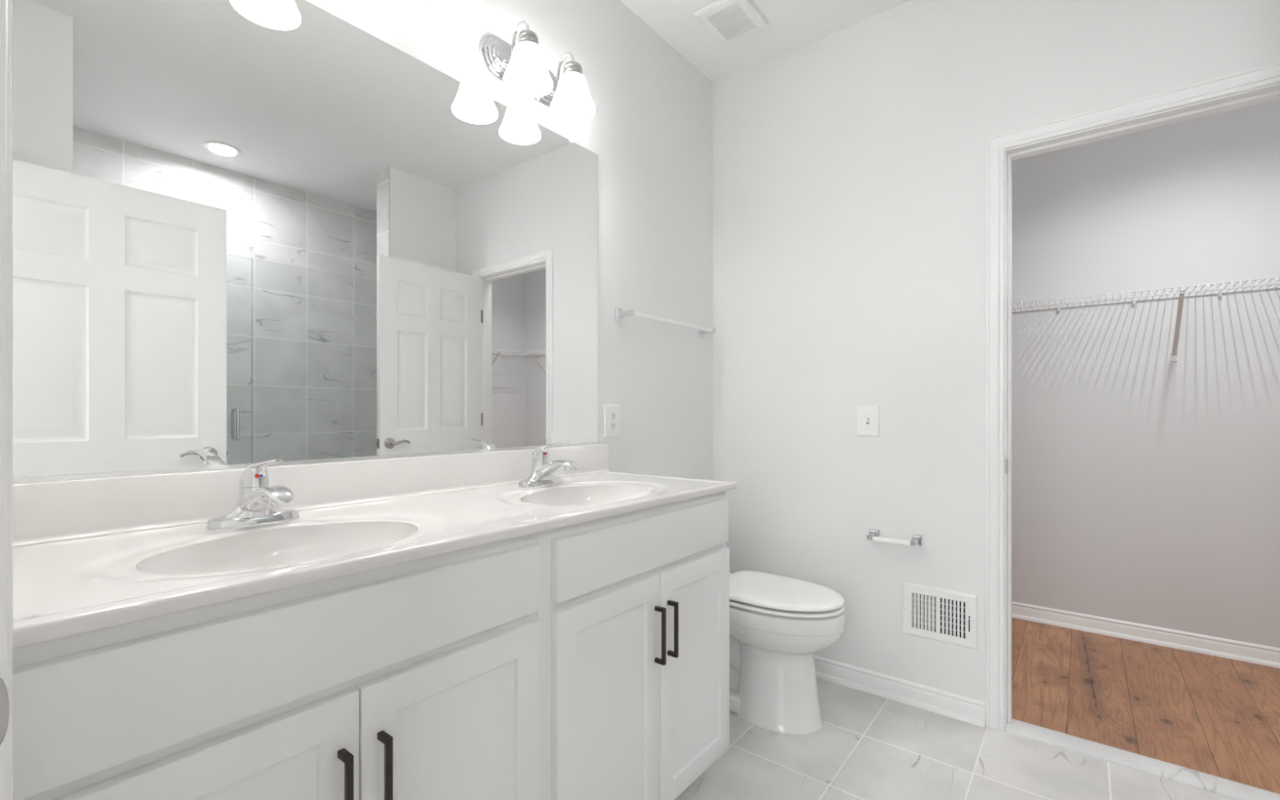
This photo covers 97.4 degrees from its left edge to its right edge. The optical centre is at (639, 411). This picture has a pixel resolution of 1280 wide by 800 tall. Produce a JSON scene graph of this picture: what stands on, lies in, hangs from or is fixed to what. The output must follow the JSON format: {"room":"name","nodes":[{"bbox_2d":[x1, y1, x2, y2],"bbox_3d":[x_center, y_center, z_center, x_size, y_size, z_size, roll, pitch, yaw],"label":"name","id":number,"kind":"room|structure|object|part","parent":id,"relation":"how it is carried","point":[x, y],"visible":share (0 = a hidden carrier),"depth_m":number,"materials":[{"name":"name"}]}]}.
{"room":"bathroom","nodes":[
{"label":"bathroom","id":0,"kind":"room"},
{"bbox_2d":[306,0,713,495],"bbox_3d":[-0.415,-0.205,1.847,0.100,2.800,2.589,0,0,38],"label":"wall","id":1,"kind":"structure","parent":0,"point":[650,131],"depth_m":2.26,"materials":[{"name":"paint"}]},
{"bbox_2d":[12,0,598,484],"bbox_3d":[-0.626,-0.422,1.489,0.011,1.087,1.518,0,0,38],"label":"wall mirror","id":2,"kind":"object","parent":1,"relation":"attached to","point":[245,233],"visible":1,"depth_m":1.25,"materials":[{"name":"silver mirror"}]},
{"bbox_2d":[12,444,609,546],"bbox_3d":[-0.606,0.182,1.500,0.029,0.120,1.564,0,0,38],"label":"backsplash","id":3,"kind":"structure","parent":1,"relation":"attached to","point":[55,511],"depth_m":1.17,"materials":[{"name":"stone"}]},
{"bbox_2d":[479,20,595,121],"bbox_3d":[-0.297,-1.063,1.748,0.208,0.197,0.330,0,0,38],"label":"vanity light","id":4,"kind":"object","parent":1,"relation":"attached to","point":[522,68],"visible":1,"depth_m":1.71,"materials":[{"name":"white glass"}]},
{"bbox_3d":[-0.370,-1.100,1.689,0.117,0.123,0.020,0,0,38],"label":"arm","id":5,"kind":"part","parent":4,"relation":"part of","materials":[{"name":"silver metal"}]},
{"bbox_3d":[-0.329,-1.018,1.656,0.144,0.106,0.144,0,0,38],"label":"lamp shade","id":6,"kind":"part","parent":4,"relation":"part of","materials":[{"name":"white glass"}]},
{"bbox_3d":[-0.329,-1.030,1.656,0.057,0.085,0.057,0,0,38],"label":"bulb","id":7,"kind":"part","parent":4,"relation":"part of","materials":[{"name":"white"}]},
{"bbox_3d":[-0.256,-1.100,1.834,0.117,0.123,0.020,0,0,38],"label":"arm","id":8,"kind":"part","parent":4,"relation":"part of","materials":[{"name":"silver metal"}]},
{"bbox_3d":[-0.214,-1.018,1.801,0.144,0.106,0.144,0,0,38],"label":"lamp shade","id":9,"kind":"part","parent":4,"relation":"part of","materials":[{"name":"white glass"}]},
{"bbox_3d":[-0.214,-1.030,1.801,0.057,0.085,0.057,0,0,38],"label":"bulb","id":10,"kind":"part","parent":4,"relation":"part of","materials":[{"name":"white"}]},
{"bbox_2d":[604,404,619,437],"bbox_3d":[-0.106,0.035,2.151,0.009,0.124,0.087,0,0,38],"label":"electrical outlet","id":11,"kind":"object","parent":1,"relation":"attached to","point":[611,412],"visible":1,"depth_m":2.14,"materials":[{"name":"white plastic"}]},
{"bbox_2d":[609,421,615,430],"bbox_3d":[-0.103,0.054,2.149,0.002,0.033,0.030,0,0,38],"label":"receptacle","id":12,"kind":"object","parent":11,"relation":"attached to","point":[612,424],"depth_m":2.15,"materials":[{"name":"plastic"}]},
{"bbox_2d":[609,411,615,420],"bbox_3d":[-0.103,0.015,2.149,0.002,0.033,0.030,0,0,38],"label":"receptacle","id":13,"kind":"object","parent":11,"relation":"attached to","point":[612,414],"depth_m":2.15,"materials":[{"name":"plastic"}]},
{"bbox_2d":[614,307,715,337],"bbox_3d":[0.131,-0.376,2.398,0.075,0.050,0.639,0,0,38],"label":"towel bar","id":14,"kind":"object","parent":1,"relation":"attached to","point":[620,314],"visible":1,"depth_m":2.28,"materials":[{"name":"silver metal"}]},
{"bbox_3d":[-0.056,-0.376,2.162,0.075,0.050,0.037,0,0,38],"label":"post","id":15,"kind":"part","parent":14,"relation":"part of","materials":[{"name":"silver metal"}]},
{"bbox_3d":[0.317,-0.376,2.635,0.075,0.050,0.037,0,0,38],"label":"post","id":16,"kind":"part","parent":14,"relation":"part of","materials":[{"name":"silver metal"}]},
{"bbox_2d":[620,0,911,83],"bbox_3d":[0.824,-1.645,0.872,3.254,0.080,2.589,0,0,38],"label":"ceiling","id":17,"kind":"structure","parent":0,"point":[793,24],"depth_m":2.34,"materials":[{"name":"paint"}]},
{"bbox_2d":[693,0,768,45],"bbox_3d":[0.372,-1.594,2.288,0.210,0.022,0.245,0,0,38],"label":"exhaust fan","id":18,"kind":"object","parent":17,"relation":"attached to","point":[729,21],"visible":1,"depth_m":2.27,"materials":[{"name":"white plastic"}]},
{"bbox_2d":[674,617,1279,799],"bbox_3d":[1.260,1.165,1.385,3.104,0.060,3.925,0,0,38],"label":"floor","id":19,"kind":"structure","parent":0,"point":[867,746],"depth_m":1.95,"materials":[{"name":"tile"}]},
{"bbox_2d":[12,533,539,799],"bbox_3d":[-0.636,0.689,1.009,0.587,0.892,0.753,0,0,38],"label":"vanity cabinet","id":20,"kind":"object","parent":19,"relation":"on","point":[417,679],"visible":0.91,"depth_m":0.80,"materials":[{"name":"paint"}]},
{"bbox_3d":[-0.541,0.731,0.718,0.019,0.620,0.355,0,0,38],"label":"cabinet door","id":21,"kind":"part","parent":20,"relation":"part of","materials":[{"name":"paint"}]},
{"bbox_3d":[-0.430,0.570,0.821,0.030,0.143,0.010,0,0,38],"label":"bar pull","id":22,"kind":"part","parent":20,"relation":"part of","materials":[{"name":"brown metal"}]},
{"bbox_2d":[12,444,737,648],"bbox_3d":[-0.397,0.239,1.336,0.560,0.234,1.564,0,0,38],"label":"countertop","id":23,"kind":"structure","parent":20,"relation":"on","point":[92,554],"depth_m":1.07,"materials":[{"name":"stone"}]},
{"bbox_2d":[205,459,299,532],"bbox_3d":[-0.714,0.156,1.075,0.181,0.136,0.157,0,0,38],"label":"faucet","id":24,"kind":"object","parent":23,"relation":"on","point":[255,506],"visible":1,"depth_m":1.08,"materials":[{"name":"silver metal"}]},
{"bbox_3d":[-0.762,0.213,1.113,0.056,0.022,0.157,0,0,38],"label":"plate","id":25,"kind":"part","parent":24,"relation":"part of","materials":[{"name":"silver metal"}]},
{"bbox_3d":[-0.727,0.118,1.085,0.148,0.058,0.050,0,0,38],"label":"handle","id":26,"kind":"part","parent":24,"relation":"part of","materials":[{"name":"silver metal"}]},
{"bbox_3d":[-0.708,0.174,1.070,0.166,0.071,0.064,0,0,38],"label":"spout","id":27,"kind":"part","parent":24,"relation":"part of","materials":[{"name":"silver metal"}]},
{"bbox_2d":[135,521,417,573],"bbox_3d":[-0.603,0.292,0.988,0.300,0.128,0.424,0,0,38],"label":"basin","id":28,"kind":"object","parent":23,"relation":"in","point":[273,547],"depth_m":1.07,"materials":[{"name":"white ceramic"}]},
{"bbox_2d":[518,442,579,488],"bbox_3d":[-0.252,0.156,1.662,0.181,0.136,0.157,0,0,38],"label":"faucet","id":29,"kind":"object","parent":23,"relation":"on","point":[541,475],"visible":1,"depth_m":1.67,"materials":[{"name":"silver metal"}]},
{"bbox_3d":[-0.300,0.213,1.700,0.056,0.022,0.157,0,0,38],"label":"plate","id":30,"kind":"part","parent":29,"relation":"part of","materials":[{"name":"silver metal"}]},
{"bbox_3d":[-0.265,0.118,1.672,0.148,0.058,0.050,0,0,38],"label":"handle","id":31,"kind":"part","parent":29,"relation":"part of","materials":[{"name":"silver metal"}]},
{"bbox_3d":[-0.246,0.174,1.657,0.166,0.071,0.064,0,0,38],"label":"spout","id":32,"kind":"part","parent":29,"relation":"part of","materials":[{"name":"silver metal"}]},
{"bbox_2d":[520,484,652,505],"bbox_3d":[-0.141,0.292,1.575,0.300,0.128,0.424,0,0,38],"label":"basin","id":33,"kind":"object","parent":23,"relation":"in","point":[562,495],"depth_m":1.72,"materials":[{"name":"white ceramic"}]},
{"bbox_3d":[-0.393,0.570,0.867,0.030,0.143,0.010,0,0,38],"label":"bar pull","id":34,"kind":"part","parent":20,"relation":"part of","materials":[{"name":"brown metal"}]},
{"bbox_3d":[-0.320,0.731,1.000,0.019,0.620,0.357,0,0,38],"label":"cabinet door","id":35,"kind":"part","parent":20,"relation":"part of","materials":[{"name":"paint"}]},
{"bbox_2d":[537,490,729,799],"bbox_3d":[-0.162,0.689,1.610,0.587,0.892,0.777,0,0,38],"label":"vanity cabinet","id":36,"kind":"object","parent":19,"relation":"on","point":[633,614],"visible":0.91,"depth_m":1.39,"materials":[{"name":"paint"}]},
{"bbox_3d":[-0.067,0.731,1.321,0.019,0.620,0.363,0,0,38],"label":"cabinet door","id":37,"kind":"part","parent":36,"relation":"part of","materials":[{"name":"paint"}]},
{"bbox_3d":[0.044,0.335,1.461,0.019,0.134,0.722,0,0,38],"label":"drawer","id":38,"kind":"part","parent":36,"relation":"part of","materials":[{"name":"paint"}]},
{"bbox_3d":[0.052,0.570,1.432,0.030,0.143,0.010,0,0,38],"label":"bar pull","id":39,"kind":"part","parent":36,"relation":"part of","materials":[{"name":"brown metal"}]},
{"bbox_3d":[0.086,0.570,1.476,0.030,0.143,0.010,0,0,38],"label":"bar pull","id":40,"kind":"part","parent":36,"relation":"part of","materials":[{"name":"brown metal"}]},
{"bbox_3d":[0.159,0.731,1.607,0.019,0.620,0.362,0,0,38],"label":"cabinet door","id":41,"kind":"part","parent":36,"relation":"part of","materials":[{"name":"paint"}]},
{"bbox_2d":[729,570,845,734],"bbox_3d":[0.418,0.767,2.198,0.753,0.735,0.366,0,0,38],"label":"toilet","id":42,"kind":"object","parent":19,"relation":"on","point":[778,624],"visible":0.56,"depth_m":2.01,"materials":[{"name":"ceramic"}]},
{"bbox_3d":[0.520,0.674,2.117,0.485,0.020,0.363,0,0,38],"label":"lid","id":43,"kind":"part","parent":42,"relation":"part of","materials":[{"name":"plastic"}]},
{"bbox_3d":[0.518,0.698,2.119,0.493,0.013,0.366,0,0,38],"label":"seat","id":44,"kind":"part","parent":42,"relation":"part of","materials":[{"name":"plastic"}]},
{"bbox_2d":[713,0,1279,702],"bbox_3d":[1.630,-0.235,1.815,3.154,2.740,0.110,0,0,38],"label":"wall","id":45,"kind":"structure","parent":0,"point":[849,162],"depth_m":2.26,"materials":[{"name":"paint"}]},
{"bbox_2d":[857,405,879,436],"bbox_3d":[0.925,0.038,2.287,0.087,0.124,0.019,0,0,38],"label":"light switch","id":46,"kind":"object","parent":45,"relation":"attached to","point":[868,416],"visible":1,"depth_m":2.29,"materials":[{"name":"white plastic"}]},
{"bbox_2d":[866,528,922,546],"bbox_3d":[0.991,0.498,2.203,0.198,0.043,0.070,0,0,38],"label":"toilet paper holder","id":47,"kind":"object","parent":45,"relation":"attached to","point":[917,540],"visible":1,"depth_m":2.17,"materials":[{"name":"silver metal"}]},
{"bbox_3d":[0.929,0.498,2.253,0.039,0.043,0.068,0,0,38],"label":"post","id":48,"kind":"part","parent":47,"relation":"part of","materials":[{"name":"silver metal"}]},
{"bbox_3d":[1.054,0.498,2.154,0.039,0.043,0.068,0,0,38],"label":"post","id":49,"kind":"part","parent":47,"relation":"part of","materials":[{"name":"silver metal"}]},
{"bbox_2d":[813,654,985,727],"bbox_3d":[0.797,1.094,2.383,1.141,0.082,0.027,0,0,38],"label":"baseboard","id":50,"kind":"structure","parent":45,"relation":"attached to","point":[964,708],"depth_m":2.20,"materials":[{"name":"paint"}]},
{"bbox_2d":[902,582,977,649],"bbox_3d":[1.127,0.770,2.126,0.254,0.200,0.023,0,0,38],"label":"air vent","id":51,"kind":"object","parent":45,"relation":"in","point":[940,615],"visible":1,"depth_m":2.13,"materials":[{"name":"white plastic"}]},
{"bbox_2d":[985,61,1279,731],"bbox_3d":[1.603,0.072,1.825,0.814,2.126,0.127,0,0,38],"label":"closet doorway","id":52,"kind":"structure","parent":45,"relation":"in","point":[1260,84],"depth_m":2.01,"materials":[{"name":"paint"}]},
{"bbox_3d":[1.309,0.192,2.009,0.003,0.057,0.042,0,0,38],"label":"strike plate","id":53,"kind":"part","parent":52,"relation":"part of","materials":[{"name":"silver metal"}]},
{"bbox_2d":[1005,718,1279,799],"bbox_3d":[1.600,1.130,1.821,0.690,0.010,0.100,0,0,38],"label":"trim","id":54,"kind":"structure","parent":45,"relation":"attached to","point":[1198,780],"depth_m":1.80,"materials":[{"name":"stone"}]},
{"bbox_2d":[1012,98,1279,648],"bbox_3d":[2.564,-0.235,2.792,2.773,2.740,0.100,0,0,38],"label":"wall","id":55,"kind":"structure","parent":0,"point":[1146,484],"depth_m":2.77,"materials":[{"name":"paint"}]},
{"bbox_2d":[1012,601,1279,668],"bbox_3d":[2.524,1.094,2.743,2.573,0.082,0.027,0,0,38],"label":"baseboard","id":56,"kind":"structure","parent":55,"relation":"attached to","point":[1266,655],"depth_m":2.75,"materials":[{"name":"paint"}]},
{"bbox_2d":[1012,275,1279,361],"bbox_3d":[2.437,-0.401,2.631,2.565,0.315,0.309,0,0,38],"label":"wire shelf","id":57,"kind":"object","parent":55,"relation":"attached to","point":[1174,354],"visible":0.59,"depth_m":2.61,"materials":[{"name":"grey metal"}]},
{"bbox_3d":[0.210,-0.235,0.011,3.154,2.740,0.466,0,0,38],"label":"wall","id":58,"kind":"structure","parent":0,"visible":0},
{"bbox_2d":[0,0,12,799],"bbox_3d":[-0.129,0.072,0.055,0.944,2.126,0.150,0,0,38],"label":"entry doorway","id":59,"kind":"structure","parent":58,"relation":"in","point":[6,6],"depth_m":0.37,"materials":[{"name":"paint"}]},
{"bbox_3d":[-0.420,0.192,0.347,0.003,0.057,0.042,0,0,38],"label":"strike plate","id":60,"kind":"part","parent":59,"relation":"part of","materials":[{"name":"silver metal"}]}
]}

